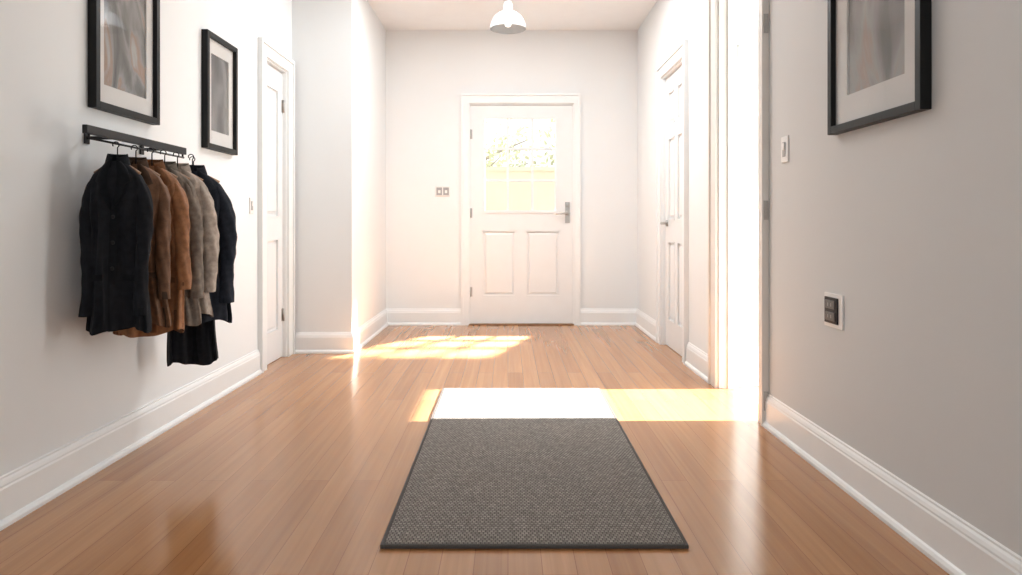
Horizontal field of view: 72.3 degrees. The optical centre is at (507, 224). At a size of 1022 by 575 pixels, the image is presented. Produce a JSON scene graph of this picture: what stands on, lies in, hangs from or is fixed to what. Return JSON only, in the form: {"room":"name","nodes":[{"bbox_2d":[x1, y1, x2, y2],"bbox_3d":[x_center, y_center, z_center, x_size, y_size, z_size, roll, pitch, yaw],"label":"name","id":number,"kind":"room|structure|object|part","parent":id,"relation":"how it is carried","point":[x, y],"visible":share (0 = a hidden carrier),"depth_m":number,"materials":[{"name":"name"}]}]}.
{"room":"entrance hallway","nodes":[
{"label":"entrance hallway","id":0,"kind":"room"},
{"bbox_2d":[0,0,291,475],"bbox_3d":[-1.655,-0.450,1.800,0.100,2.800,6.800,0,0,0],"label":"wall","id":1,"kind":"structure","parent":0,"point":[60,383],"depth_m":2.57,"materials":[{"name":"white paint"}]},
{"bbox_2d":[88,0,159,124],"bbox_3d":[-1.587,-0.815,2.915,0.034,0.730,0.490,0,0,0],"label":"picture frame","id":2,"kind":"object","parent":1,"relation":"attached to","point":[124,35],"visible":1,"depth_m":2.91,"materials":[{"name":"black wood"}]},
{"bbox_2d":[104,0,144,97],"bbox_3d":[-1.599,-0.815,2.915,0.008,0.524,0.324,0,0,0],"label":"print","id":3,"kind":"object","parent":2,"relation":"attached to","point":[124,20],"depth_m":2.91},
{"bbox_2d":[0,349,261,530],"bbox_3d":[-1.590,0.873,1.442,0.030,0.155,6.085,0,0,0],"label":"baseboard","id":4,"kind":"structure","parent":1,"relation":"attached to","point":[28,487],"depth_m":2.78,"materials":[{"name":"paint"}]},
{"bbox_2d":[82,124,185,158],"bbox_3d":[-1.525,-0.326,2.777,0.158,0.056,0.745,0,0,0],"label":"rail","id":5,"kind":"object","parent":1,"relation":"attached to","point":[100,134],"visible":1,"depth_m":2.67,"materials":[{"name":"black metal"}]},
{"bbox_2d":[78,141,153,335],"bbox_3d":[-1.441,0.045,2.579,0.245,0.707,0.157,0,0,-24],"label":"coat","id":6,"kind":"object","parent":5,"relation":"hanging from","point":[116,226],"visible":1,"depth_m":2.54,"materials":[{"name":"black fabric"}]},
{"bbox_3d":[-1.455,-0.309,2.783,0.008,0.022,0.714,0,0,0],"label":"rod","id":7,"kind":"part","parent":5,"relation":"part of","materials":[{"name":"black metal"}]},
{"bbox_2d":[129,145,171,327],"bbox_3d":[-1.434,0.045,2.696,0.258,0.707,0.153,0,0,-20],"label":"coat","id":8,"kind":"object","parent":5,"relation":"hanging from","point":[159,269],"visible":0.41,"depth_m":2.69,"materials":[{"name":"brown fabric"}]},
{"bbox_2d":[113,147,191,337],"bbox_3d":[-1.418,0.065,2.789,0.291,0.747,0.151,0,0,-24],"label":"coat","id":9,"kind":"object","parent":5,"relation":"hanging from","point":[180,265],"visible":0.41,"depth_m":2.79,"materials":[{"name":"orange fabric"}]},
{"bbox_2d":[160,150,203,325],"bbox_3d":[-1.411,0.055,2.873,0.298,0.727,0.155,0,0,-28],"label":"coat","id":10,"kind":"object","parent":5,"relation":"hanging from","point":[192,311],"visible":0.26,"depth_m":2.89,"materials":[{"name":"beige fabric"}]},
{"bbox_2d":[167,156,218,366],"bbox_3d":[-1.415,0.160,3.150,0.244,0.937,0.135,0,0,-30],"label":"coat","id":11,"kind":"object","parent":5,"relation":"hanging from","point":[197,345],"visible":0.2,"depth_m":3.13,"materials":[{"name":"black fabric"}]},
{"bbox_2d":[173,152,219,316],"bbox_3d":[-1.396,0.045,2.957,0.326,0.707,0.151,0,0,-32],"label":"coat","id":12,"kind":"object","parent":5,"relation":"hanging from","point":[211,236],"visible":0.32,"depth_m":2.97,"materials":[{"name":"beige fabric"}]},
{"bbox_2d":[188,154,236,323],"bbox_3d":[-1.371,0.065,3.041,0.371,0.746,0.163,0,0,-38],"label":"coat","id":13,"kind":"object","parent":5,"relation":"hanging from","point":[221,300],"visible":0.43,"depth_m":3.08,"materials":[{"name":"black fabric"}]},
{"bbox_2d":[201,29,237,154],"bbox_3d":[-1.587,-0.715,3.865,0.034,0.620,0.410,0,0,0],"label":"picture frame","id":14,"kind":"object","parent":1,"relation":"attached to","point":[219,58],"visible":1,"depth_m":3.86,"materials":[{"name":"black wood"}]},
{"bbox_2d":[211,54,227,134],"bbox_3d":[-1.599,-0.715,3.865,0.008,0.414,0.234,0,0,0],"label":"print","id":15,"kind":"object","parent":14,"relation":"attached to","point":[219,63],"depth_m":3.87},
{"bbox_2d":[249,198,253,213],"bbox_3d":[-1.598,-0.120,4.370,0.014,0.100,0.060,0,0,0],"label":"light switch","id":16,"kind":"object","parent":1,"relation":"attached to","point":[251,200],"visible":1,"depth_m":4.36,"materials":[{"name":"white plastic"}]},
{"bbox_2d":[267,63,281,364],"bbox_3d":[-1.648,-0.074,4.830,0.042,2.040,0.436,0,0,0],"label":"slab","id":17,"kind":"object","parent":1,"relation":"attached to","point":[274,77],"visible":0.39,"depth_m":4.96,"materials":[{"name":"paint"}]},
{"bbox_2d":[267,84,278,334],"bbox_3d":[-1.639,-0.104,4.830,0.031,1.700,0.256,0,0,0],"label":"panels","id":18,"kind":"object","parent":17,"relation":"attached to","point":[272,93],"visible":0.58,"depth_m":4.85,"materials":[{"name":"paint"}]},
{"bbox_2d":[258,37,294,372],"bbox_3d":[-1.623,-0.127,4.827,0.103,2.154,0.683,0,0,0],"label":"door frame","id":19,"kind":"structure","parent":1,"relation":"attached to","point":[268,53],"depth_m":5.05,"materials":[{"name":"paint"}]},
{"bbox_2d":[281,100,283,320],"bbox_3d":[-1.620,-0.104,5.048,0.016,1.590,0.040,0,0,0],"label":"hinges","id":20,"kind":"object","parent":1,"relation":"attached to","point":[282,101],"visible":1,"depth_m":5.04,"materials":[{"name":"silver metal"}]},
{"bbox_2d":[292,0,385,334],"bbox_3d":[-1.433,-0.450,5.955,0.545,2.800,1.510,0,0,0],"label":"wall","id":21,"kind":"structure","parent":0,"point":[339,46],"depth_m":5.20,"materials":[{"name":"white paint"}]},
{"bbox_2d":[295,332,354,353],"bbox_3d":[-1.353,0.873,5.185,0.445,0.155,0.030,0,0,0],"label":"baseboard","id":22,"kind":"structure","parent":21,"relation":"attached to","point":[305,342],"depth_m":5.18,"materials":[{"name":"paint"}]},
{"bbox_2d":[352,309,388,352],"bbox_3d":[-1.145,0.873,5.910,0.030,0.155,1.480,0,0,0],"label":"baseboard","id":23,"kind":"structure","parent":21,"relation":"attached to","point":[366,332],"depth_m":5.77,"materials":[{"name":"paint"}]},
{"bbox_2d":[0,325,948,574],"bbox_3d":[0.797,0.990,2.555,5.005,0.080,8.310,0,0,0],"label":"floor","id":24,"kind":"structure","parent":0,"point":[303,467],"depth_m":2.59,"materials":[{"name":"brown wood"}]},
{"bbox_2d":[469,323,573,324],"bbox_3d":[0.128,0.944,6.670,0.999,0.012,0.080,0,0,0],"label":"threshold","id":25,"kind":"object","parent":24,"relation":"on","point":[470,323],"visible":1,"depth_m":6.63,"materials":[{"name":"brown wood"}]},
{"bbox_2d":[380,388,688,548],"bbox_3d":[0.077,0.943,3.040,0.905,0.013,1.980,0,0,0],"label":"runner rug","id":26,"kind":"object","parent":24,"relation":"on","point":[492,468],"visible":1,"depth_m":2.56,"materials":[{"name":"grey carpet"}]},
{"bbox_2d":[386,30,636,308],"bbox_3d":[0.035,-0.450,6.680,2.390,2.800,0.060,0,0,0],"label":"wall","id":27,"kind":"structure","parent":0,"point":[428,72],"depth_m":6.65,"materials":[{"name":"white paint"}]},
{"bbox_2d":[386,309,460,324],"bbox_3d":[-0.803,0.873,6.635,0.713,0.155,0.030,0,0,0],"label":"baseboard","id":28,"kind":"structure","parent":27,"relation":"attached to","point":[394,316],"depth_m":6.63,"materials":[{"name":"paint"}]},
{"bbox_2d":[435,186,449,196],"bbox_3d":[-0.620,-0.320,6.643,0.140,0.100,0.015,0,0,0],"label":"light switch","id":29,"kind":"object","parent":27,"relation":"attached to","point":[440,191],"visible":1,"depth_m":6.64,"materials":[{"name":"white plastic"}]},
{"bbox_2d":[470,129,471,296],"bbox_3d":[-0.360,-0.114,6.655,0.040,1.590,0.016,0,0,0],"label":"hinges","id":30,"kind":"object","parent":27,"relation":"attached to","point":[470,129],"visible":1,"depth_m":6.65,"materials":[{"name":"silver metal"}]},
{"bbox_2d":[461,93,580,324],"bbox_3d":[0.120,-0.149,6.663,1.132,2.199,0.093,0,0,0],"label":"door frame","id":31,"kind":"structure","parent":27,"relation":"attached to","point":[467,99],"depth_m":6.63,"materials":[{"name":"paint"}]},
{"bbox_2d":[470,105,572,322],"bbox_3d":[0.128,-0.102,6.682,0.975,2.075,0.040,0,0,0],"label":"door","id":32,"kind":"structure","parent":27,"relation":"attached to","point":[520,308],"depth_m":6.66,"materials":[{"name":"paint"}]},
{"bbox_2d":[482,115,557,212],"bbox_3d":[0.115,-0.577,6.680,0.724,0.929,0.052,0,0,0],"label":"muntins","id":33,"kind":"object","parent":32,"relation":"attached to","point":[484,117],"visible":0.98,"depth_m":6.65,"materials":[{"name":"paint"}]},
{"bbox_2d":[482,230,559,296],"bbox_3d":[0.125,0.366,6.673,0.740,0.630,0.029,0,0,0],"label":"panels","id":34,"kind":"object","parent":32,"relation":"attached to","point":[498,246],"visible":1,"depth_m":6.67,"materials":[{"name":"paint"}]},
{"bbox_2d":[556,202,569,222],"bbox_3d":[0.520,-0.119,6.631,0.142,0.200,0.062,0,0,0],"label":"handle","id":35,"kind":"object","parent":32,"relation":"attached to","point":[567,204],"visible":1,"depth_m":6.65,"materials":[{"name":"silver metal"}]},
{"bbox_2d":[581,309,636,324],"bbox_3d":[0.959,0.873,6.635,0.543,0.155,0.030,0,0,0],"label":"baseboard","id":36,"kind":"structure","parent":27,"relation":"attached to","point":[588,316],"depth_m":6.63,"materials":[{"name":"paint"}]},
{"bbox_2d":[367,0,656,29],"bbox_3d":[0.797,-1.900,2.555,5.005,0.100,8.310,0,0,0],"label":"ceiling","id":37,"kind":"structure","parent":0,"point":[393,14],"depth_m":6.09,"materials":[{"name":"paint"}]},
{"bbox_2d":[490,0,525,33],"bbox_3d":[0.000,-1.695,5.500,0.286,0.310,0.286,0,0,0],"label":"pendant lamp","id":38,"kind":"object","parent":37,"relation":"hanging from","point":[507,21],"visible":1,"depth_m":5.45,"materials":[{"name":"white metal"}]},
{"bbox_2d":[637,0,1021,556],"bbox_3d":[1.280,-0.450,2.555,0.100,2.800,8.310,0,0,0],"label":"wall","id":39,"kind":"structure","parent":0,"point":[915,220],"depth_m":2.21,"materials":[{"name":"beige paint"}]},
{"bbox_2d":[635,309,655,341],"bbox_3d":[1.215,0.873,6.160,0.030,0.155,0.980,0,0,0],"label":"baseboard","id":40,"kind":"structure","parent":39,"relation":"attached to","point":[645,323],"depth_m":6.12,"materials":[{"name":"paint"}]},
{"bbox_2d":[656,39,688,363],"bbox_3d":[1.254,-0.157,5.218,0.113,2.214,0.903,0,0,0],"label":"door frame","id":41,"kind":"structure","parent":39,"relation":"in","point":[679,56],"depth_m":5.33,"materials":[{"name":"paint"}]},
{"bbox_2d":[666,65,681,355],"bbox_3d":[1.273,-0.104,5.215,0.042,2.100,0.686,0,0,0],"label":"slab","id":42,"kind":"object","parent":41,"relation":"attached to","point":[674,228],"visible":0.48,"depth_m":5.26,"materials":[{"name":"paint"}]},
{"bbox_2d":[668,81,681,328],"bbox_3d":[1.264,-0.144,5.215,0.031,1.780,0.486,0,0,0],"label":"panels","id":43,"kind":"object","parent":42,"relation":"attached to","point":[671,94],"visible":0.69,"depth_m":5.26,"materials":[{"name":"paint"}]},
{"bbox_2d":[684,342,707,382],"bbox_3d":[1.215,0.873,4.480,0.030,0.155,0.560,0,0,0],"label":"baseboard","id":44,"kind":"structure","parent":39,"relation":"attached to","point":[696,359],"depth_m":4.48,"materials":[{"name":"paint"}]},
{"bbox_2d":[708,0,768,425],"bbox_3d":[1.264,-0.282,3.750,0.133,2.464,0.898,0,0,0],"label":"trim","id":45,"kind":"structure","parent":39,"relation":"attached to","point":[722,14],"depth_m":4.07,"materials":[{"name":"white wood"}]},
{"bbox_2d":[737,0,757,386],"bbox_3d":[1.669,-0.206,4.153,0.680,2.300,0.042,0,0,-8],"label":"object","id":46,"kind":"object","parent":39,"relation":"attached to","point":[747,100],"visible":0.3,"depth_m":4.09,"materials":[{"name":"paint"}]},
{"bbox_2d":[753,14,757,351],"bbox_3d":[1.670,-0.246,4.145,0.480,1.980,0.031,0,0,-8],"label":"panels","id":47,"kind":"object","parent":46,"relation":"attached to","point":[755,16],"visible":0.18,"depth_m":4.11,"materials":[{"name":"paint"}]},
{"bbox_2d":[764,14,767,410],"bbox_3d":[1.216,-0.060,3.299,0.020,1.870,0.004,0,0,0],"label":"hinge plate","id":48,"kind":"object","parent":39,"relation":"attached to","point":[765,15],"visible":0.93,"depth_m":3.30,"materials":[{"name":"silver metal"}]},
{"bbox_2d":[781,135,788,162],"bbox_3d":[1.223,-0.335,3.100,0.014,0.115,0.075,0,0,0],"label":"light switch","id":49,"kind":"object","parent":39,"relation":"attached to","point":[784,140],"visible":1,"depth_m":3.08,"materials":[{"name":"white plastic"}]},
{"bbox_2d":[824,292,843,329],"bbox_3d":[1.221,0.322,2.635,0.018,0.128,0.145,0,0,0],"label":"wall outlet","id":50,"kind":"object","parent":39,"relation":"attached to","point":[833,303],"visible":1,"depth_m":2.61,"materials":[{"name":"white plastic"}]},
{"bbox_2d":[827,0,931,134],"bbox_3d":[1.212,-0.748,2.325,0.034,0.824,0.590,0,0,0],"label":"picture frame","id":51,"kind":"object","parent":39,"relation":"attached to","point":[879,52],"visible":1,"depth_m":2.31,"materials":[{"name":"black wood"}]},
{"bbox_2d":[849,0,904,93],"bbox_3d":[1.224,-0.748,2.325,0.008,0.568,0.364,0,0,0],"label":"print","id":52,"kind":"object","parent":51,"relation":"attached to","point":[876,27],"depth_m":2.32},
{"bbox_2d":[763,394,1021,574],"bbox_3d":[1.215,0.873,0.850,0.030,0.155,4.900,0,0,0],"label":"baseboard","id":53,"kind":"structure","parent":39,"relation":"attached to","point":[955,545],"depth_m":2.18,"materials":[{"name":"paint"}]},
{"label":"outside","id":54,"kind":"structure","parent":0,"visible":0},
{"bbox_3d":[1.000,1.010,7.000,16.000,0.080,18.000,0,0,0],"label":"ground","id":55,"kind":"structure","parent":54,"visible":0},
{"bbox_2d":[485,119,535,166],"bbox_3d":[-0.676,-0.697,12.592,2.419,3.342,2.415,0,0,0],"label":"tree","id":56,"kind":"object","parent":55,"relation":"on","point":[489,164],"visible":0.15,"depth_m":12.52,"materials":[{"name":"green plant"}]},
{"bbox_2d":[485,167,554,209],"bbox_3d":[0.200,0.030,11.100,10.400,1.880,0.260,0,0,0],"label":"wall","id":57,"kind":"structure","parent":55,"relation":"on","point":[495,192],"depth_m":11.00,"materials":[{"name":"beige paint"}]},
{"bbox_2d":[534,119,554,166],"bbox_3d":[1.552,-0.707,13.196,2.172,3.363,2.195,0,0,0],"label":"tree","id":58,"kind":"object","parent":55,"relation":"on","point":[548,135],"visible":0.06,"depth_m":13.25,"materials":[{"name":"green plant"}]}
]}

